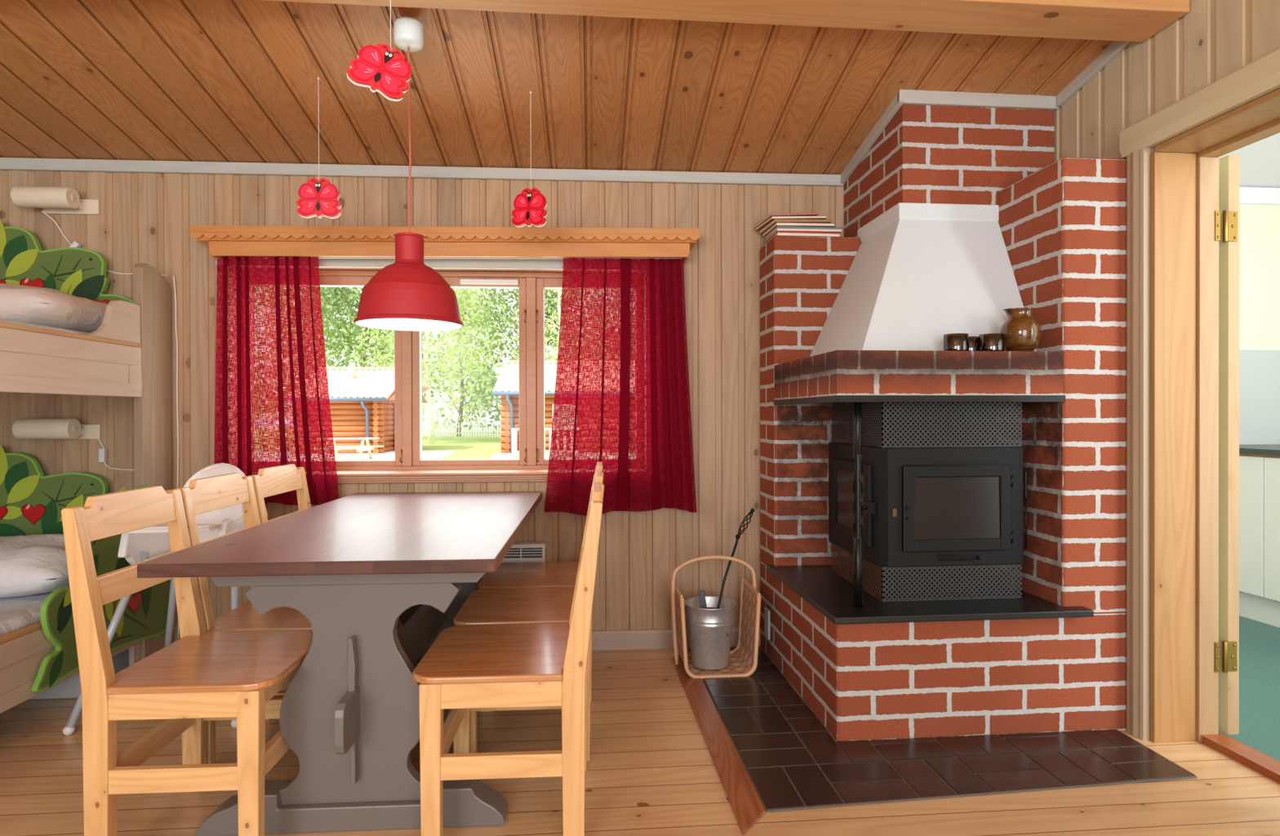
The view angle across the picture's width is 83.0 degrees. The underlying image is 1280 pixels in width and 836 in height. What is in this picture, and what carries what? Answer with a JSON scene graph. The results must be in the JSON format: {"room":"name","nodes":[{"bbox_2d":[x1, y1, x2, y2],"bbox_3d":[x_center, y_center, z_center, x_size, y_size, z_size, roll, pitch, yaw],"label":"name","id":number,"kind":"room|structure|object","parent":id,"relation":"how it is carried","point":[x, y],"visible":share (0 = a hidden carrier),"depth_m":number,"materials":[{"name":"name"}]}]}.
{"room":"traditional dwelling","nodes":[
{"label":"traditional dwelling","id":0,"kind":"room"},
{"bbox_2d":[0,170,844,639],"bbox_3d":[-0.642,-0.089,3.459,4.910,2.350,0.210,0,0,-4],"label":"wall","id":1,"kind":"structure","parent":0,"point":[143,218],"depth_m":3.36,"materials":[{"name":"brown wood"}]},
{"bbox_2d":[12,418,133,471],"bbox_3d":[-2.414,0.121,3.175,0.556,0.238,0.152,0,0,-4],"label":"reading lamp","id":2,"kind":"object","parent":1,"relation":"attached to","point":[22,428],"depth_m":3.11,"materials":[{"name":"plastic"}]},
{"bbox_2d":[98,448,106,462],"bbox_3d":[-2.391,0.167,3.220,0.024,0.060,0.021,0,0,-4],"label":"switch","id":3,"kind":"object","parent":2,"relation":"attached to","point":[103,451],"depth_m":3.21,"materials":[{"name":"white plastic"}]},
{"bbox_2d":[10,186,168,276],"bbox_3d":[-2.404,-0.816,3.176,0.582,0.366,0.161,0,0,-4],"label":"reading lamp","id":4,"kind":"object","parent":1,"relation":"attached to","point":[53,200],"depth_m":3.11,"materials":[{"name":"plastic"}]},
{"bbox_2d":[69,240,81,248],"bbox_3d":[-2.511,-0.753,3.208,0.056,0.060,0.021,0,0,-4],"label":"switch","id":5,"kind":"object","parent":4,"relation":"attached to","point":[75,244],"depth_m":3.20,"materials":[{"name":"white plastic"}]},
{"bbox_2d":[173,275,179,638],"bbox_3d":[-2.081,0.175,3.247,0.018,1.630,0.011,0,0,-4],"label":"extension cord","id":6,"kind":"object","parent":1,"relation":"attached to","point":[175,291],"visible":0.74,"depth_m":3.25,"materials":[{"name":"white plastic"}]},
{"bbox_2d":[0,157,844,186],"bbox_3d":[-1.058,-1.124,3.307,4.065,0.048,0.031,0,0,-4],"label":"trim","id":7,"kind":"structure","parent":1,"relation":"attached to","point":[6,163],"depth_m":3.30,"materials":[{"name":"white wood"}]},
{"bbox_2d":[215,257,650,484],"bbox_3d":[-0.925,-0.222,3.420,1.980,1.042,0.248,0,0,-4],"label":"window","id":8,"kind":"structure","parent":1,"relation":"in","point":[531,277],"depth_m":3.45,"materials":[{"name":"brown wood"}]},
{"bbox_2d":[190,225,700,263],"bbox_3d":[-0.833,-0.775,3.253,2.200,0.125,0.167,-1,0,-4],"label":"curtain valance","id":9,"kind":"object","parent":1,"relation":"attached to","point":[322,242],"visible":0.94,"depth_m":3.19,"materials":[{"name":"brown wood"}]},
{"bbox_2d":[213,256,339,505],"bbox_3d":[-1.609,-0.159,3.204,0.536,1.128,0.043,0,0,-4],"label":"curtain","id":10,"kind":"object","parent":9,"relation":"hanging from","point":[295,430],"visible":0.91,"depth_m":3.21,"materials":[{"name":"red fabric"}]},
{"bbox_2d":[190,225,700,240],"bbox_3d":[-0.833,-0.810,3.253,2.200,0.054,0.167,-1,0,-4],"label":"shelf","id":11,"kind":"object","parent":9,"relation":"attached to","point":[201,233],"depth_m":3.17,"materials":[{"name":"brown wood"}]},
{"bbox_2d":[544,257,697,515],"bbox_3d":[-0.088,-0.142,3.311,0.700,1.176,0.041,0,0,-4],"label":"curtain","id":12,"kind":"object","parent":9,"relation":"hanging from","point":[626,344],"visible":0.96,"depth_m":3.31,"materials":[{"name":"red fabric"}]},
{"bbox_2d":[172,626,760,650],"bbox_3d":[-1.180,1.043,3.315,3.810,0.090,0.018,0,0,-4],"label":"baseboard","id":13,"kind":"structure","parent":1,"relation":"attached to","point":[662,638],"depth_m":3.39,"materials":[{"name":"brown wood"}]},
{"bbox_2d":[481,541,546,578],"bbox_3d":[-0.853,0.770,3.293,0.846,0.395,0.084,0,0,-4],"label":"wall heater","id":14,"kind":"object","parent":1,"relation":"attached to","point":[519,552],"visible":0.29,"depth_m":3.28,"materials":[{"name":"white metal"}]},
{"bbox_2d":[840,93,904,183],"bbox_3d":[0.991,-1.194,3.124,0.022,0.164,0.628,0,0,-5],"label":"trim","id":15,"kind":"structure","parent":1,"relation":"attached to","point":[894,106],"depth_m":3.08,"materials":[{"name":"white wood"}]},
{"bbox_2d":[0,0,1114,174],"bbox_3d":[-0.427,-1.518,0.466,5.220,0.804,6.200,0,0,-4],"label":"ceiling","id":16,"kind":"structure","parent":0,"point":[224,81],"depth_m":2.74,"materials":[{"name":"brown wood"}]},
{"bbox_2d":[296,77,341,218],"bbox_3d":[-1.187,-1.002,2.672,0.157,0.525,0.019,0,0,-4],"label":"ornament","id":17,"kind":"object","parent":16,"relation":"hanging from","point":[319,198],"visible":1,"depth_m":2.67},
{"bbox_2d":[346,0,411,102],"bbox_3d":[-0.714,-1.133,1.981,0.167,0.529,0.044,0,0,-15],"label":"ornament","id":18,"kind":"object","parent":16,"relation":"hanging from","point":[383,70],"visible":1,"depth_m":1.98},
{"bbox_2d":[353,7,463,331],"bbox_3d":[-0.759,-0.821,2.380,0.346,1.030,0.346,0,0,-4],"label":"pendant lamp","id":19,"kind":"object","parent":16,"relation":"hanging from","point":[406,294],"visible":1,"depth_m":2.31,"materials":[{"name":"red metal"}]},
{"bbox_2d":[511,91,547,227],"bbox_3d":[-0.427,-0.994,2.775,0.158,0.529,0.019,0,0,26],"label":"ornament","id":20,"kind":"object","parent":16,"relation":"hanging from","point":[530,206],"visible":1,"depth_m":2.77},
{"bbox_2d":[0,615,1279,835],"bbox_3d":[0.586,1.135,0.836,7.101,0.080,6.398,0,0,-5],"label":"floor","id":21,"kind":"structure","parent":0,"point":[651,771],"depth_m":2.12,"materials":[{"name":"beige wood"}]},
{"bbox_2d":[28,648,128,699],"bbox_3d":[-2.420,1.037,2.972,0.470,0.109,0.350,0,0,-4],"label":"storage box","id":22,"kind":"object","parent":21,"relation":"on","point":[71,687],"visible":0.02,"depth_m":2.81,"materials":[{"name":"grey plastic"}]},
{"bbox_2d":[0,219,171,713],"bbox_3d":[-2.583,0.115,2.156,1.175,1.964,2.092,0,0,-4],"label":"bunk bed","id":23,"kind":"object","parent":21,"relation":"on","point":[129,354],"visible":0.69,"depth_m":3.03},
{"bbox_2d":[0,591,51,635],"bbox_3d":[-2.478,0.746,2.162,0.815,0.139,2.005,0,0,-4],"label":"mattress","id":24,"kind":"object","parent":23,"relation":"on","point":[15,612],"visible":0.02,"depth_m":2.53,"materials":[{"name":"white fabric"}]},
{"bbox_2d":[0,533,69,597],"bbox_3d":[-2.509,0.576,2.858,0.760,0.210,0.560,0,0,-4],"label":"pillow","id":25,"kind":"object","parent":24,"relation":"on","point":[30,564],"visible":0.59,"depth_m":2.67,"materials":[{"name":"white fabric"}]},
{"bbox_2d":[0,318,88,335],"bbox_3d":[-2.483,-0.236,2.158,0.810,0.184,2.005,0,0,-4],"label":"mattress","id":26,"kind":"object","parent":23,"relation":"on","point":[1,319],"visible":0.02,"depth_m":2.56,"materials":[{"name":"fabric"}]},
{"bbox_2d":[0,283,107,333],"bbox_3d":[-2.542,-0.427,2.862,0.740,0.212,0.520,0,0,-4],"label":"pillow","id":27,"kind":"object","parent":26,"relation":"on","point":[49,307],"visible":0.61,"depth_m":2.71,"materials":[{"name":"fabric"}]},
{"bbox_2d":[62,462,267,735],"bbox_3d":[-1.707,0.637,2.758,0.600,0.909,0.585,0,0,-4],"label":"high chair","id":28,"kind":"object","parent":21,"relation":"on","point":[136,546],"visible":0.34,"depth_m":2.67,"materials":[{"name":"white plastic"}]},
{"bbox_2d":[61,485,312,835],"bbox_3d":[-1.153,0.645,1.966,0.485,0.898,0.456,0,0,-3],"label":"dining chair","id":29,"kind":"object","parent":21,"relation":"on","point":[202,677],"visible":0.82,"depth_m":1.76,"materials":[{"name":"brown wood"}]},
{"bbox_2d":[175,472,311,764],"bbox_3d":[-1.187,0.643,2.434,0.485,0.898,0.456,0,0,-4],"label":"dining chair","id":30,"kind":"object","parent":21,"relation":"on","point":[204,495],"visible":0.23,"depth_m":2.30,"materials":[{"name":"brown wood"}]},
{"bbox_2d":[248,463,403,690],"bbox_3d":[-1.215,0.641,2.899,0.485,0.898,0.456,0,0,-3],"label":"dining chair","id":31,"kind":"object","parent":21,"relation":"on","point":[275,480],"visible":0.18,"depth_m":2.87,"materials":[{"name":"brown wood"}]},
{"bbox_2d":[137,491,542,835],"bbox_3d":[-0.817,0.716,2.513,0.838,0.750,1.560,0,0,-4],"label":"dining table","id":32,"kind":"object","parent":21,"relation":"on","point":[355,565],"visible":0.86,"depth_m":1.93,"materials":[{"name":"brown wood"}]},
{"bbox_2d":[412,481,602,835],"bbox_3d":[-0.348,0.643,2.030,0.485,0.898,0.456,0,0,-3],"label":"dining chair","id":33,"kind":"object","parent":21,"relation":"on","point":[467,668],"visible":1,"depth_m":1.82,"materials":[{"name":"brown wood"}]},
{"bbox_2d":[453,470,604,760],"bbox_3d":[-0.369,0.641,2.505,0.485,0.898,0.456,0,0,-4],"label":"dining chair","id":34,"kind":"object","parent":21,"relation":"on","point":[539,605],"visible":0.29,"depth_m":2.42,"materials":[{"name":"brown wood"}]},
{"bbox_2d":[478,461,604,702],"bbox_3d":[-0.393,0.639,2.974,0.485,0.898,0.456,0,0,-3],"label":"dining chair","id":35,"kind":"object","parent":21,"relation":"on","point":[548,574],"visible":0.31,"depth_m":2.91,"materials":[{"name":"brown wood"}]},
{"bbox_2d":[671,651,764,835],"bbox_3d":[0.246,1.082,2.613,0.087,0.009,1.448,0,0,-5],"label":"trim","id":36,"kind":"structure","parent":21,"relation":"on","point":[748,808],"depth_m":2.32,"materials":[{"name":"brown wood"}]},
{"bbox_2d":[688,645,1196,812],"bbox_3d":[0.955,1.081,2.754,1.341,0.008,1.397,0,0,-5],"label":"floor tiles","id":37,"kind":"structure","parent":21,"relation":"on","point":[792,761],"depth_m":2.28,"materials":[{"name":"tile"}]},
{"bbox_2d":[671,555,761,679],"bbox_3d":[0.322,0.840,3.151,0.377,0.486,0.300,0,0,-5],"label":"basket","id":38,"kind":"object","parent":37,"relation":"on","point":[743,660],"visible":0.98,"depth_m":3.12,"materials":[{"name":"brown wood"}]},
{"bbox_2d":[684,595,736,670],"bbox_3d":[0.304,0.934,3.145,0.226,0.270,0.227,0,0,-5],"label":"bucket","id":39,"kind":"object","parent":38,"relation":"in","point":[709,628],"visible":0.98,"depth_m":3.07,"materials":[{"name":"metal"}]},
{"bbox_2d":[697,590,706,608],"bbox_3d":[0.275,0.825,3.085,0.053,0.180,0.007,0,0,-5],"label":"shovel","id":40,"kind":"object","parent":39,"relation":"in","point":[701,593],"visible":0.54,"depth_m":3.08,"materials":[{"name":"grey metal"}]},
{"bbox_2d":[716,508,754,608],"bbox_3d":[0.416,0.647,3.207,0.233,0.479,0.034,0,0,-34],"label":"fire poker","id":41,"kind":"object","parent":39,"relation":"in","point":[737,536],"visible":0.94,"depth_m":3.21,"materials":[{"name":"metal"}]},
{"bbox_2d":[760,104,1126,741],"bbox_3d":[1.118,-0.094,2.935,1.070,2.355,1.067,0,0,-5],"label":"fireplace","id":42,"kind":"object","parent":21,"relation":"on","point":[955,217],"visible":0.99,"depth_m":2.54,"materials":[{"name":"red brick"}]},
{"bbox_2d":[764,232,839,244],"bbox_3d":[0.736,-0.809,3.297,0.285,0.012,0.210,0,0,-5],"label":"book","id":43,"kind":"object","parent":42,"relation":"on","point":[777,233],"visible":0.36,"depth_m":3.19,"materials":[{"name":"white paper"}]},
{"bbox_2d":[763,231,839,243],"bbox_3d":[0.733,-0.820,3.299,0.290,0.007,0.210,0,0,-6],"label":"book","id":44,"kind":"object","parent":43,"relation":"on","point":[775,232],"visible":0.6,"depth_m":3.20,"materials":[{"name":"paper"}]},
{"bbox_2d":[765,228,842,239],"bbox_3d":[0.741,-0.830,3.295,0.295,0.010,0.210,0,0,-4],"label":"book","id":45,"kind":"object","parent":44,"relation":"on","point":[840,231],"visible":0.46,"depth_m":3.19,"materials":[{"name":"white paper"}]},
{"bbox_2d":[764,226,843,239],"bbox_3d":[0.743,-0.841,3.299,0.300,0.010,0.210,0,0,-6],"label":"book","id":46,"kind":"object","parent":45,"relation":"on","point":[776,227],"visible":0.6,"depth_m":3.20,"materials":[{"name":"grey paper"}]},
{"bbox_2d":[762,222,835,237],"bbox_3d":[0.721,-0.856,3.300,0.270,0.014,0.210,-1,0,-7],"label":"book","id":47,"kind":"object","parent":46,"relation":"on","point":[777,224],"visible":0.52,"depth_m":3.20,"materials":[{"name":"beige paper"}]},
{"bbox_2d":[759,218,831,234],"bbox_3d":[0.706,-0.873,3.303,0.265,0.023,0.210,0,0,-9],"label":"book","id":48,"kind":"object","parent":47,"relation":"on","point":[769,225],"visible":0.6,"depth_m":3.21,"materials":[{"name":"paper"}]},
{"bbox_2d":[755,215,826,231],"bbox_3d":[0.686,-0.889,3.305,0.260,0.027,0.210,0,0,-11],"label":"book","id":49,"kind":"object","parent":48,"relation":"on","point":[771,219],"visible":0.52,"depth_m":3.22,"materials":[{"name":"beige paper"}]},
{"bbox_2d":[754,212,818,227],"bbox_3d":[0.665,-0.901,3.299,0.225,0.026,0.210,0,0,-10],"label":"book","id":50,"kind":"object","parent":49,"relation":"on","point":[811,213],"visible":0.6,"depth_m":3.20,"materials":[{"name":"paper"}]},
{"bbox_2d":[809,202,1036,356],"bbox_3d":[1.081,-0.536,2.917,0.662,0.610,0.662,0,0,-5],"label":"hood","id":51,"kind":"object","parent":42,"relation":"attached to","point":[913,275],"depth_m":2.76,"materials":[{"name":"white paint"}]},
{"bbox_2d":[828,402,1026,601],"bbox_3d":[1.058,0.291,2.814,0.606,0.716,0.550,0,0,-5],"label":"wood stove","id":52,"kind":"object","parent":42,"relation":"on","point":[942,501],"visible":0.87,"depth_m":2.57,"materials":[{"name":"black paint"}]},
{"bbox_2d":[943,333,968,351],"bbox_3d":[1.101,-0.260,2.519,0.080,0.062,0.080,0,0,-5],"label":"cup","id":53,"kind":"object","parent":42,"relation":"on","point":[955,341],"visible":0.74,"depth_m":2.49,"materials":[{"name":"ceramic"}]},
{"bbox_2d":[968,336,978,351],"bbox_3d":[1.171,-0.258,2.571,0.074,0.057,0.074,0,0,-5],"label":"cup","id":54,"kind":"object","parent":42,"relation":"on","point":[973,340],"visible":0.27,"depth_m":2.54,"materials":[{"name":"ceramic"}]},
{"bbox_2d":[978,333,1004,351],"bbox_3d":[1.227,-0.260,2.526,0.080,0.062,0.080,0,0,-5],"label":"cup","id":55,"kind":"object","parent":42,"relation":"on","point":[993,341],"visible":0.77,"depth_m":2.49,"materials":[{"name":"ceramic"}]},
{"bbox_2d":[1000,306,1041,351],"bbox_3d":[1.339,-0.306,2.546,0.132,0.154,0.132,0,0,-5],"label":"jug","id":56,"kind":"object","parent":42,"relation":"on","point":[1021,331],"visible":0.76,"depth_m":2.50,"materials":[{"name":"brown ceramic"}]},
{"bbox_2d":[1239,453,1279,627],"bbox_3d":[3.594,0.634,3.257,0.635,0.885,2.030,0,0,-5],"label":"base cabinet","id":57,"kind":"object","parent":21,"relation":"on","point":[1259,474],"visible":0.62,"depth_m":3.78,"materials":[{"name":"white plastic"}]},
{"bbox_2d":[1239,444,1279,455],"bbox_3d":[3.585,0.176,3.257,0.660,0.029,2.036,0,0,-5],"label":"countertop","id":58,"kind":"structure","parent":57,"relation":"on","point":[1259,449],"depth_m":3.81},
{"bbox_2d":[1053,0,1279,702],"bbox_3d":[1.964,-0.373,0.719,0.195,2.929,5.920,0,0,-5],"label":"wall","id":59,"kind":"structure","parent":0,"point":[1216,38],"depth_m":2.41,"materials":[{"name":"brown wood"}]},
{"bbox_2d":[260,0,1189,42],"bbox_3d":[-0.540,-1.320,2.148,4.520,0.116,0.189,0,0,-5],"label":"beam","id":60,"kind":"structure","parent":59,"relation":"attached to","point":[1124,20],"depth_m":2.26,"materials":[{"name":"brown wood"}]},
{"bbox_2d":[897,89,1059,110],"bbox_3d":[1.337,-1.252,2.849,0.662,0.049,0.027,0,0,-5],"label":"trim","id":61,"kind":"structure","parent":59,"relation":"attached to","point":[915,97],"depth_m":2.84,"materials":[{"name":"white wood"}]},
{"bbox_2d":[1057,40,1131,106],"bbox_3d":[1.677,-1.294,2.655,0.020,0.124,0.416,0,0,-5],"label":"trim","id":62,"kind":"structure","parent":59,"relation":"attached to","point":[1116,47],"depth_m":2.67,"materials":[{"name":"white wood"}]},
{"bbox_2d":[1119,47,1279,782],"bbox_3d":[1.854,0.041,2.343,0.331,2.088,1.790,0,0,-5],"label":"door frame","id":63,"kind":"structure","parent":59,"relation":"in","point":[1195,202],"depth_m":2.42,"materials":[{"name":"brown wood"}]},
{"bbox_2d":[1218,133,1279,187],"bbox_3d":[3.026,-1.632,2.176,2.170,0.570,4.200,0,0,-5],"label":"ceiling","id":64,"kind":"structure","parent":0,"point":[1260,161],"depth_m":3.96,"materials":[{"name":"white paint"}]},
{"bbox_2d":[1239,204,1279,444],"bbox_3d":[2.834,-0.176,4.268,2.180,2.500,0.113,0,0,-5],"label":"wall","id":65,"kind":"structure","parent":0,"point":[1259,224],"depth_m":4.29,"materials":[{"name":"white paint"}]},
{"bbox_2d":[1240,186,1279,204],"bbox_3d":[2.792,-1.316,4.199,2.050,0.100,0.031,0,0,-5],"label":"trim","id":66,"kind":"structure","parent":65,"relation":"attached to","point":[1248,195],"depth_m":4.27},
{"label":"outside","id":67,"kind":"structure","parent":0,"visible":0},
{"bbox_2d":[254,426,559,459],"bbox_3d":[-3.180,1.398,46.698,80.000,0.200,86.400,0,0,-4],"label":"lawn","id":68,"kind":"structure","parent":67,"point":[468,448],"depth_m":36.01,"materials":[{"name":"green plant"}]},
{"bbox_2d":[253,286,391,417],"bbox_3d":[-20.497,-7.128,44.317,13.007,16.993,12.063,0,0,17],"label":"birch tree","id":69,"kind":"object","parent":68,"relation":"on","point":[331,353],"visible":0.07,"depth_m":43.85,"materials":[{"name":"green plant"}]},
{"bbox_2d":[272,449,457,460],"bbox_3d":[-11.454,1.420,21.778,10.559,0.019,17.998,0,0,-9],"label":"gravel","id":70,"kind":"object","parent":68,"relation":"on","point":[426,455],"visible":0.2,"depth_m":26.41,"materials":[{"name":"white gravel"}]},
{"bbox_2d":[326,437,383,460],"bbox_3d":[-9.650,1.046,23.969,1.800,0.780,1.630,0,0,-4],"label":"picnic table","id":71,"kind":"object","parent":70,"relation":"on","point":[360,449],"visible":0.62,"depth_m":23.78,"materials":[{"name":"brown wood"}]},
{"bbox_2d":[288,362,427,453],"bbox_3d":[-11.930,-0.458,31.197,3.858,3.705,7.125,0,0,-4],"label":"log cabin","id":72,"kind":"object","parent":70,"relation":"on","point":[360,406],"visible":0.53,"depth_m":28.28,"materials":[{"name":"wood"}]},
{"bbox_2d":[271,286,473,403],"bbox_3d":[-15.724,-6.488,41.021,11.330,15.716,10.878,0,0,31],"label":"deciduous tree","id":73,"kind":"object","parent":68,"relation":"on","point":[345,293],"visible":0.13,"depth_m":40.39,"materials":[{"name":"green plant"}]},
{"bbox_2d":[387,384,430,450],"bbox_3d":[-10.022,-0.037,31.591,1.300,2.860,3.600,0,0,-4],"label":"annex","id":74,"kind":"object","parent":68,"relation":"on","point":[424,388],"visible":0.23,"depth_m":30.28,"materials":[{"name":"wood"}]},
{"bbox_2d":[331,287,508,444],"bbox_3d":[-11.260,-5.140,37.844,8.911,12.998,8.137,0,0,36],"label":"birch tree","id":75,"kind":"object","parent":68,"relation":"on","point":[450,357],"visible":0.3,"depth_m":37.31,"materials":[{"name":"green plant"}]},
{"bbox_2d":[434,422,500,438],"bbox_3d":[-7.239,0.808,46.670,11.900,1.000,0.100,0,0,-4],"label":"picket fence","id":76,"kind":"object","parent":68,"relation":"on","point":[437,425],"visible":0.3,"depth_m":46.36,"materials":[{"name":"white wood"}]},
{"bbox_2d":[422,288,519,436],"bbox_3d":[-12.414,-5.740,51.451,9.366,14.110,9.423,0,0,-28],"label":"deciduous tree","id":77,"kind":"object","parent":68,"relation":"on","point":[460,408],"visible":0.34,"depth_m":50.91,"materials":[{"name":"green plant"}]},
{"bbox_2d":[440,288,576,433],"bbox_3d":[-6.996,-5.134,44.256,9.425,12.941,10.123,0,0,-39],"label":"deciduous tree","id":78,"kind":"object","parent":68,"relation":"on","point":[495,315],"visible":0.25,"depth_m":43.06,"materials":[{"name":"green plant"}]},
{"bbox_2d":[467,288,615,408],"bbox_3d":[-4.486,-5.261,40.363,8.483,13.184,9.267,0,0,-33],"label":"birch tree","id":79,"kind":"object","parent":68,"relation":"on","point":[551,353],"visible":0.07,"depth_m":39.56,"materials":[{"name":"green plant"}]},
{"bbox_2d":[491,427,629,458],"bbox_3d":[-2.196,0.865,25.639,5.900,1.050,1.550,0,0,-4],"label":"porch railing","id":80,"kind":"object","parent":68,"relation":"on","point":[515,454],"visible":0.37,"depth_m":24.83,"materials":[{"name":"white wood"}]},
{"bbox_2d":[492,360,635,453],"bbox_3d":[-1.817,-0.504,29.881,7.558,3.758,7.125,0,0,-4],"label":"log cabin","id":81,"kind":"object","parent":68,"relation":"on","point":[507,385],"visible":0.22,"depth_m":26.71,"materials":[{"name":"wood"}]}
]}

